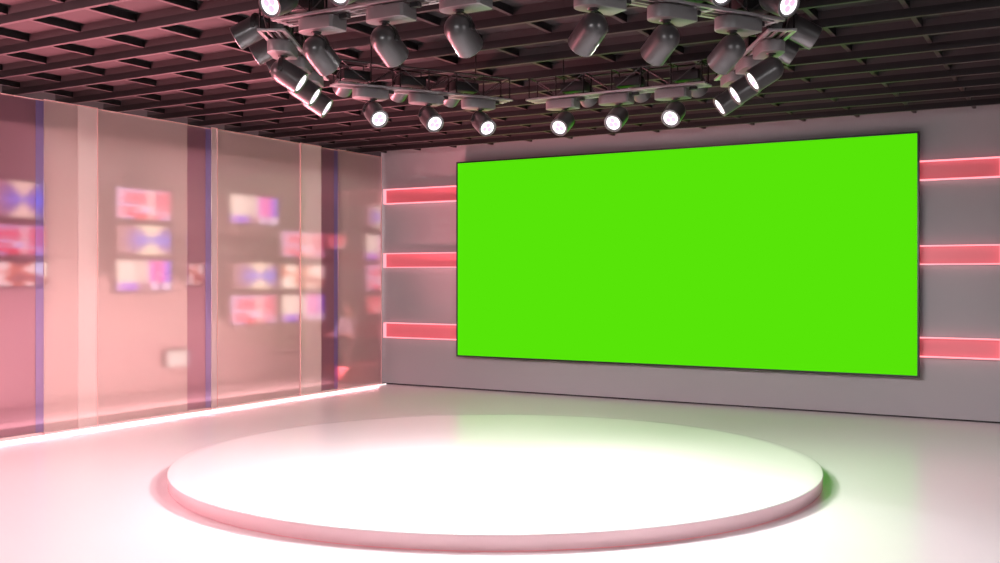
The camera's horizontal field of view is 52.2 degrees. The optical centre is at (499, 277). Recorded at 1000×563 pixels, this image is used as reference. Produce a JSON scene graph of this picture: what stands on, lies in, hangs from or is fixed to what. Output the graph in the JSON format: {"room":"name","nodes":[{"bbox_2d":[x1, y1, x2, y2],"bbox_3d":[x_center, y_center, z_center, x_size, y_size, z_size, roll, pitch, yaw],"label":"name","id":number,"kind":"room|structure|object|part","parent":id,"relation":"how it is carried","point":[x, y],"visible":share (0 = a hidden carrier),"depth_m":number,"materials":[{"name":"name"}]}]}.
{"room":"studio","nodes":[
{"label":"studio","id":0,"kind":"room"},
{"bbox_2d":[0,0,999,156],"bbox_3d":[0.306,-2.058,7.831,17.300,0.275,20.870,0,0,30],"label":"ceiling","id":1,"kind":"structure","parent":0,"point":[181,61],"depth_m":9.57,"materials":[{"name":"black metal"}]},
{"bbox_2d":[257,7,328,80],"bbox_3d":[-1.485,-1.822,7.460,0.188,0.444,1.680,0,0,0],"label":"lighting truss","id":2,"kind":"object","parent":1,"relation":"hanging from","point":[290,37],"visible":0.35,"depth_m":6.81,"materials":[{"name":"silver metal"}]},
{"bbox_2d":[229,13,291,49],"bbox_3d":[-1.633,-1.677,6.940,0.405,0.247,0.240,0,0,0],"label":"spotlight","id":3,"kind":"object","parent":2,"relation":"attached to","point":[245,34],"visible":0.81,"depth_m":6.87,"materials":[{"name":"grey metal"}]},
{"bbox_3d":[-1.485,-1.610,6.640,0.136,0.012,0.040,0,0,0],"label":"cross plate","id":4,"kind":"part","parent":2,"relation":"part of","materials":[{"name":"silver metal"}]},
{"bbox_2d":[249,32,303,64],"bbox_3d":[-1.633,-1.677,7.460,0.405,0.247,0.240,0,0,0],"label":"spotlight","id":5,"kind":"object","parent":2,"relation":"attached to","point":[258,49],"visible":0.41,"depth_m":7.38,"materials":[{"name":"grey metal"}]},
{"bbox_2d":[267,39,307,93],"bbox_3d":[-1.440,-1.428,6.975,0.255,0.341,0.370,0,0,0],"label":"spotlight","id":6,"kind":"object","parent":2,"relation":"attached to","point":[284,72],"visible":1,"depth_m":6.90,"materials":[{"name":"grey metal"}]},
{"bbox_2d":[266,55,313,70],"bbox_3d":[-1.633,-1.677,7.980,0.405,0.247,0.240,0,0,0],"label":"spotlight","id":7,"kind":"object","parent":2,"relation":"attached to","point":[269,63],"visible":0.2,"depth_m":7.90,"materials":[{"name":"grey metal"}]},
{"bbox_2d":[287,56,321,105],"bbox_3d":[-1.440,-1.428,7.495,0.255,0.341,0.370,0,0,0],"label":"spotlight","id":8,"kind":"object","parent":2,"relation":"attached to","point":[311,91],"visible":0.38,"depth_m":7.43,"materials":[{"name":"grey metal"}]},
{"bbox_2d":[301,71,332,117],"bbox_3d":[-1.440,-1.428,8.015,0.255,0.341,0.370,0,0,0],"label":"spotlight","id":9,"kind":"object","parent":2,"relation":"attached to","point":[323,104],"visible":0.46,"depth_m":7.95,"materials":[{"name":"grey metal"}]},
{"bbox_2d":[271,0,438,26],"bbox_3d":[-0.655,-1.822,6.022,1.680,0.444,0.188,0,0,30],"label":"lighting truss","id":10,"kind":"object","parent":1,"relation":"hanging from","point":[356,10],"visible":0.71,"depth_m":6.16,"materials":[{"name":"silver metal"}]},
{"bbox_2d":[258,0,324,17],"bbox_3d":[-1.292,-1.677,6.220,0.240,0.247,0.405,0,0,30],"label":"spotlight","id":11,"kind":"object","parent":10,"relation":"attached to","point":[270,8],"visible":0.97,"depth_m":6.12,"materials":[{"name":"grey metal"}]},
{"bbox_2d":[299,13,350,75],"bbox_3d":[-1.053,-1.428,6.303,0.370,0.341,0.255,0,0,30],"label":"spotlight","id":12,"kind":"object","parent":10,"relation":"attached to","point":[317,50],"visible":1,"depth_m":6.25,"materials":[{"name":"grey metal"}]},
{"bbox_3d":[-1.136,-1.504,6.300,0.068,0.020,0.068,0,0,30],"label":"stem","id":13,"kind":"part","parent":12,"relation":"part of","materials":[{"name":"grey metal"}]},
{"bbox_2d":[330,0,374,6],"bbox_3d":[-0.841,-1.677,5.960,0.240,0.247,0.405,0,0,30],"label":"spotlight","id":14,"kind":"object","parent":10,"relation":"attached to","point":[340,3],"visible":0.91,"depth_m":5.86,"materials":[{"name":"grey metal"}]},
{"bbox_2d":[366,1,421,67],"bbox_3d":[-0.602,-1.428,6.043,0.370,0.341,0.255,0,0,30],"label":"spotlight","id":15,"kind":"object","parent":10,"relation":"attached to","point":[385,40],"visible":1,"depth_m":5.99,"materials":[{"name":"grey metal"}]},
{"bbox_3d":[-0.685,-1.504,6.040,0.068,0.020,0.068,0,0,30],"label":"stem","id":16,"kind":"part","parent":15,"relation":"part of","materials":[{"name":"grey metal"}]},
{"bbox_2d":[439,0,492,57],"bbox_3d":[-0.152,-1.428,5.784,0.370,0.341,0.255,0,0,30],"label":"spotlight","id":17,"kind":"object","parent":10,"relation":"attached to","point":[460,30],"visible":1,"depth_m":5.74,"materials":[{"name":"grey metal"}]},
{"bbox_3d":[-0.235,-1.504,5.780,0.068,0.020,0.068,0,0,30],"label":"stem","id":18,"kind":"part","parent":17,"relation":"part of","materials":[{"name":"grey metal"}]},
{"bbox_2d":[330,45,512,103],"bbox_3d":[-0.655,-1.822,8.898,1.680,0.444,0.188,0,0,-30],"label":"lighting truss","id":19,"kind":"object","parent":1,"relation":"hanging from","point":[339,84],"visible":0.81,"depth_m":8.84,"materials":[{"name":"silver metal"}]},
{"bbox_2d":[332,67,369,97],"bbox_3d":[-1.292,-1.677,8.700,0.240,0.247,0.405,0,0,-30],"label":"spotlight","id":20,"kind":"object","parent":19,"relation":"attached to","point":[347,74],"visible":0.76,"depth_m":8.57,"materials":[{"name":"grey metal"}]},
{"bbox_2d":[352,87,393,127],"bbox_3d":[-1.053,-1.428,8.617,0.370,0.341,0.255,0,0,-30],"label":"spotlight","id":21,"kind":"object","parent":19,"relation":"attached to","point":[373,111],"visible":1,"depth_m":8.56,"materials":[{"name":"grey metal"}]},
{"bbox_2d":[389,73,425,102],"bbox_3d":[-0.841,-1.677,8.960,0.240,0.247,0.405,0,0,-30],"label":"spotlight","id":22,"kind":"object","parent":19,"relation":"attached to","point":[406,81],"visible":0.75,"depth_m":8.83,"materials":[{"name":"grey metal"}]},
{"bbox_3d":[-0.655,-1.609,8.898,1.680,0.018,0.188,0,0,-30],"label":"rail","id":23,"kind":"part","parent":19,"relation":"part of","materials":[{"name":"silver metal"}]},
{"bbox_2d":[408,93,447,131],"bbox_3d":[-0.602,-1.428,8.877,0.370,0.341,0.255,0,0,-30],"label":"spotlight","id":24,"kind":"object","parent":19,"relation":"attached to","point":[429,117],"visible":1,"depth_m":8.82,"materials":[{"name":"grey metal"}]},
{"bbox_2d":[443,79,478,107],"bbox_3d":[-0.391,-1.677,9.220,0.240,0.247,0.405,0,0,-30],"label":"spotlight","id":25,"kind":"object","parent":19,"relation":"attached to","point":[462,87],"visible":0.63,"depth_m":9.08,"materials":[{"name":"grey metal"}]},
{"bbox_2d":[461,98,498,136],"bbox_3d":[-0.152,-1.428,9.136,0.370,0.341,0.255,0,0,-30],"label":"spotlight","id":26,"kind":"object","parent":19,"relation":"attached to","point":[480,120],"visible":1,"depth_m":9.08,"materials":[{"name":"grey metal"}]},
{"bbox_2d":[526,55,711,103],"bbox_3d":[1.005,-1.822,8.898,1.680,0.444,0.188,0,0,30],"label":"lighting truss","id":27,"kind":"object","parent":1,"relation":"hanging from","point":[702,84],"visible":0.88,"depth_m":8.84,"materials":[{"name":"silver metal"}]},
{"bbox_2d":[546,97,584,135],"bbox_3d":[0.563,-1.428,9.101,0.370,0.341,0.255,0,0,30],"label":"spotlight","id":28,"kind":"object","parent":27,"relation":"attached to","point":[564,120],"visible":1,"depth_m":9.06,"materials":[{"name":"grey metal"}]},
{"bbox_2d":[560,79,597,107],"bbox_3d":[0.741,-1.677,9.220,0.240,0.247,0.405,0,0,30],"label":"spotlight","id":29,"kind":"object","parent":27,"relation":"attached to","point":[574,87],"visible":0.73,"depth_m":9.08,"materials":[{"name":"grey metal"}]},
{"bbox_3d":[1.005,-1.609,8.898,1.680,0.018,0.188,0,0,30],"label":"rail","id":30,"kind":"part","parent":27,"relation":"part of","materials":[{"name":"silver metal"}]},
{"bbox_2d":[599,92,639,131],"bbox_3d":[1.013,-1.428,8.841,0.370,0.341,0.255,0,0,30],"label":"spotlight","id":31,"kind":"object","parent":27,"relation":"attached to","point":[617,116],"visible":1,"depth_m":8.80,"materials":[{"name":"grey metal"}]},
{"bbox_2d":[614,73,650,102],"bbox_3d":[1.191,-1.677,8.960,0.240,0.247,0.405,0,0,30],"label":"spotlight","id":32,"kind":"object","parent":27,"relation":"attached to","point":[633,81],"visible":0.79,"depth_m":8.83,"materials":[{"name":"grey metal"}]},
{"bbox_2d":[655,86,697,126],"bbox_3d":[1.463,-1.428,8.582,0.370,0.341,0.255,0,0,30],"label":"spotlight","id":33,"kind":"object","parent":27,"relation":"attached to","point":[675,110],"visible":1,"depth_m":8.54,"materials":[{"name":"grey metal"}]},
{"bbox_2d":[672,67,707,97],"bbox_3d":[1.642,-1.677,8.700,0.240,0.247,0.405,0,0,30],"label":"spotlight","id":34,"kind":"object","parent":27,"relation":"attached to","point":[693,75],"visible":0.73,"depth_m":8.56,"materials":[{"name":"grey metal"}]},
{"bbox_2d":[630,0,784,26],"bbox_3d":[1.005,-1.822,6.022,1.680,0.444,0.188,0,0,-30],"label":"lighting truss","id":35,"kind":"object","parent":1,"relation":"hanging from","point":[705,9],"visible":0.52,"depth_m":6.16,"materials":[{"name":"silver metal"}]},
{"bbox_2d":[568,0,630,56],"bbox_3d":[0.563,-1.428,5.819,0.370,0.341,0.255,0,0,-30],"label":"spotlight","id":36,"kind":"object","parent":35,"relation":"attached to","point":[592,27],"visible":1,"depth_m":5.72,"materials":[{"name":"grey metal"}]},
{"bbox_3d":[0.524,-1.504,5.745,0.068,0.020,0.068,0,0,-30],"label":"stem","id":37,"kind":"part","parent":36,"relation":"part of","materials":[{"name":"grey metal"}]},
{"bbox_2d":[640,3,700,65],"bbox_3d":[1.013,-1.428,6.079,0.370,0.341,0.255,0,0,-30],"label":"spotlight","id":38,"kind":"object","parent":35,"relation":"attached to","point":[665,38],"visible":1,"depth_m":5.97,"materials":[{"name":"grey metal"}]},
{"bbox_3d":[0.975,-1.504,6.005,0.068,0.020,0.068,0,0,-30],"label":"stem","id":39,"kind":"part","parent":38,"relation":"part of","materials":[{"name":"grey metal"}]},
{"bbox_2d":[684,0,730,6],"bbox_3d":[1.191,-1.677,5.960,0.240,0.247,0.405,0,0,-30],"label":"spotlight","id":40,"kind":"object","parent":35,"relation":"attached to","point":[719,3],"visible":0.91,"depth_m":5.86,"materials":[{"name":"grey metal"}]},
{"bbox_2d":[707,15,764,74],"bbox_3d":[1.463,-1.428,6.338,0.370,0.341,0.255,0,0,-30],"label":"spotlight","id":41,"kind":"object","parent":35,"relation":"attached to","point":[732,47],"visible":1,"depth_m":6.23,"materials":[{"name":"grey metal"}]},
{"bbox_3d":[1.425,-1.504,6.265,0.068,0.020,0.068,0,0,-30],"label":"stem","id":42,"kind":"part","parent":41,"relation":"part of","materials":[{"name":"grey metal"}]},
{"bbox_2d":[732,0,799,17],"bbox_3d":[1.642,-1.677,6.220,0.240,0.247,0.405,0,0,-30],"label":"spotlight","id":43,"kind":"object","parent":35,"relation":"attached to","point":[781,8],"visible":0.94,"depth_m":6.12,"materials":[{"name":"grey metal"}]},
{"bbox_2d":[714,13,796,80],"bbox_3d":[1.835,-1.822,7.460,0.188,0.444,1.680,0,0,0],"label":"lighting truss","id":44,"kind":"object","parent":1,"relation":"hanging from","point":[769,30],"visible":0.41,"depth_m":6.83,"materials":[{"name":"silver metal"}]},
{"bbox_2d":[713,71,744,115],"bbox_3d":[1.790,-1.428,8.015,0.255,0.341,0.370,0,0,0],"label":"spotlight","id":45,"kind":"object","parent":44,"relation":"attached to","point":[724,103],"visible":0.53,"depth_m":7.88,"materials":[{"name":"grey metal"}]},
{"bbox_2d":[728,56,761,104],"bbox_3d":[1.790,-1.428,7.495,0.255,0.341,0.370,0,0,0],"label":"spotlight","id":46,"kind":"object","parent":44,"relation":"attached to","point":[740,90],"visible":0.56,"depth_m":7.36,"materials":[{"name":"grey metal"}]},
{"bbox_2d":[745,39,784,91],"bbox_3d":[1.790,-1.428,6.975,0.255,0.341,0.370,0,0,0],"label":"spotlight","id":47,"kind":"object","parent":44,"relation":"attached to","point":[770,69],"visible":1,"depth_m":6.84,"materials":[{"name":"grey metal"}]},
{"bbox_3d":[1.835,-1.504,6.905,0.068,0.020,0.068,0,0,0],"label":"stem","id":48,"kind":"part","parent":47,"relation":"part of","materials":[{"name":"grey metal"}]},
{"bbox_2d":[745,34,799,64],"bbox_3d":[1.982,-1.677,7.460,0.405,0.247,0.240,0,0,0],"label":"spotlight","id":49,"kind":"object","parent":44,"relation":"attached to","point":[791,48],"visible":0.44,"depth_m":7.39,"materials":[{"name":"grey metal"}]},
{"bbox_3d":[1.835,-1.610,6.640,0.136,0.012,0.040,0,0,0],"label":"cross plate","id":50,"kind":"part","parent":44,"relation":"part of","materials":[{"name":"silver metal"}]},
{"bbox_2d":[757,13,821,48],"bbox_3d":[1.982,-1.677,6.940,0.405,0.247,0.240,0,0,0],"label":"spotlight","id":51,"kind":"object","parent":44,"relation":"attached to","point":[807,33],"visible":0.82,"depth_m":6.87,"materials":[{"name":"grey metal"}]},
{"bbox_2d":[0,384,999,562],"bbox_3d":[0.363,1.750,5.489,14.860,0.100,16.870,0,0,30],"label":"floor","id":52,"kind":"structure","parent":0,"point":[896,489],"depth_m":8.18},
{"bbox_2d":[0,93,43,440],"bbox_3d":[-5.266,-0.110,10.479,0.024,3.619,1.298,0,0,30],"label":"glass panel","id":53,"kind":"object","parent":52,"relation":"on","point":[21,118],"visible":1,"depth_m":10.80,"materials":[{"name":"pink"}]},
{"bbox_2d":[43,99,77,434],"bbox_3d":[-4.803,-0.110,11.161,0.024,3.619,0.420,0,0,30],"label":"glass panel","id":54,"kind":"object","parent":52,"relation":"on","point":[60,118],"visible":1,"depth_m":11.16,"materials":[{"name":"pink"}]},
{"bbox_2d":[78,105,97,429],"bbox_3d":[-4.624,-0.110,11.447,0.024,3.619,0.261,0,0,30],"label":"glass panel","id":55,"kind":"object","parent":52,"relation":"on","point":[87,116],"visible":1,"depth_m":11.42,"materials":[{"name":"pink"}]},
{"bbox_2d":[98,109,187,426],"bbox_3d":[-4.246,-0.110,12.186,0.024,3.619,1.323,0,0,30],"label":"glass panel","id":56,"kind":"object","parent":52,"relation":"on","point":[142,161],"visible":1,"depth_m":12.13,"materials":[{"name":"pink"}]},
{"bbox_2d":[0,383,385,442],"bbox_3d":[-3.650,1.692,13.052,0.015,0.013,7.343,0,0,30],"label":"light strip","id":57,"kind":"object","parent":52,"relation":"on","point":[385,383],"depth_m":12.43,"materials":[{"name":"white"}]},
{"bbox_2d":[187,125,210,412],"bbox_3d":[-3.826,-0.110,12.973,0.024,3.619,0.404,0,0,30],"label":"glass panel","id":58,"kind":"object","parent":52,"relation":"on","point":[198,138],"visible":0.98,"depth_m":12.94,"materials":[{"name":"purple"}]},
{"bbox_2d":[211,127,217,409],"bbox_3d":[-3.662,-0.110,13.078,0.024,3.619,0.101,0,0,30],"label":"glass panel","id":59,"kind":"object","parent":52,"relation":"on","point":[214,131],"visible":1,"depth_m":13.07,"materials":[{"name":"pink"}]},
{"bbox_2d":[218,129,299,408],"bbox_3d":[-3.254,-0.110,13.884,0.024,3.619,1.599,0,0,30],"label":"glass panel","id":60,"kind":"object","parent":52,"relation":"on","point":[259,176],"visible":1,"depth_m":13.82,"materials":[{"name":"pink"}]},
{"bbox_2d":[300,143,321,395],"bbox_3d":[-2.730,-0.110,14.712,0.024,3.619,0.454,0,0,30],"label":"glass panel","id":61,"kind":"object","parent":52,"relation":"on","point":[310,155],"visible":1,"depth_m":14.70,"materials":[{"name":"pink"}]},
{"bbox_2d":[321,147,337,392],"bbox_3d":[-2.540,-0.110,15.201,0.024,3.619,0.393,0,0,30],"label":"glass panel","id":62,"kind":"object","parent":52,"relation":"on","point":[329,157],"visible":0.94,"depth_m":15.19,"materials":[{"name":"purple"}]},
{"bbox_2d":[337,149,381,390],"bbox_3d":[-2.159,-0.110,15.760,0.024,3.619,1.079,0,0,30],"label":"glass panel","id":63,"kind":"object","parent":52,"relation":"on","point":[359,174],"visible":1,"depth_m":15.73,"materials":[{"name":"pink"}]},
{"bbox_2d":[167,414,822,550],"bbox_3d":[-0.039,1.645,9.100,5.570,0.111,5.570,0,0,30],"label":"platform","id":64,"kind":"object","parent":52,"relation":"on","point":[454,482],"visible":1,"depth_m":7.83,"materials":[{"name":"white"}]},
{"bbox_2d":[381,104,999,421],"bbox_3d":[4.544,-0.321,12.671,14.800,3.998,0.150,0,0,30],"label":"wall","id":65,"kind":"structure","parent":0,"point":[957,301],"depth_m":13.27,"materials":[{"name":"grey paint"}]},
{"bbox_2d":[383,185,455,204],"bbox_3d":[-1.155,-1.281,15.825,1.566,0.238,0.084,0,0,30],"label":"wall light","id":66,"kind":"object","parent":65,"relation":"attached to","point":[437,193],"visible":0.88,"depth_m":15.90,"materials":[{"name":"red plastic"}]},
{"bbox_2d":[383,322,455,339],"bbox_3d":[-1.155,0.835,15.825,1.566,0.240,0.084,0,0,30],"label":"wall light","id":67,"kind":"object","parent":65,"relation":"attached to","point":[390,330],"visible":0.9,"depth_m":15.91,"materials":[{"name":"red plastic"}]},
{"bbox_2d":[383,252,455,267],"bbox_3d":[-1.155,-0.269,15.825,1.566,0.233,0.084,0,0,30],"label":"wall light","id":68,"kind":"object","parent":65,"relation":"attached to","point":[435,259],"visible":0.86,"depth_m":15.90,"materials":[{"name":"red plastic"}]},
{"bbox_2d":[456,131,919,377],"bbox_3d":[2.203,-0.275,13.854,6.534,2.939,0.139,0,0,30],"label":"video screen","id":69,"kind":"object","parent":65,"relation":"attached to","point":[797,255],"visible":1,"depth_m":13.50,"materials":[{"name":"green"}]},
{"bbox_2d":[382,383,999,422],"bbox_3d":[4.551,1.689,12.684,14.800,0.022,0.120,0,0,30],"label":"baseboard","id":70,"kind":"structure","parent":65,"relation":"attached to","point":[382,383],"depth_m":13.58,"materials":[{"name":"black"}]},
{"bbox_2d":[920,156,999,180],"bbox_3d":[5.357,-1.281,12.065,1.030,0.238,0.084,0,0,30],"label":"wall light","id":71,"kind":"object","parent":65,"relation":"attached to","point":[979,167],"visible":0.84,"depth_m":12.05,"materials":[{"name":"red plastic"}]},
{"bbox_2d":[920,337,999,359],"bbox_3d":[5.357,0.835,12.065,1.030,0.240,0.084,0,0,30],"label":"wall light","id":72,"kind":"object","parent":65,"relation":"attached to","point":[930,347],"visible":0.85,"depth_m":12.04,"materials":[{"name":"red plastic"}]},
{"bbox_2d":[920,244,999,264],"bbox_3d":[5.357,-0.269,12.065,1.030,0.233,0.084,0,0,30],"label":"wall light","id":73,"kind":"object","parent":65,"relation":"attached to","point":[979,254],"visible":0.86,"depth_m":12.04,"materials":[{"name":"red plastic"}]}
]}

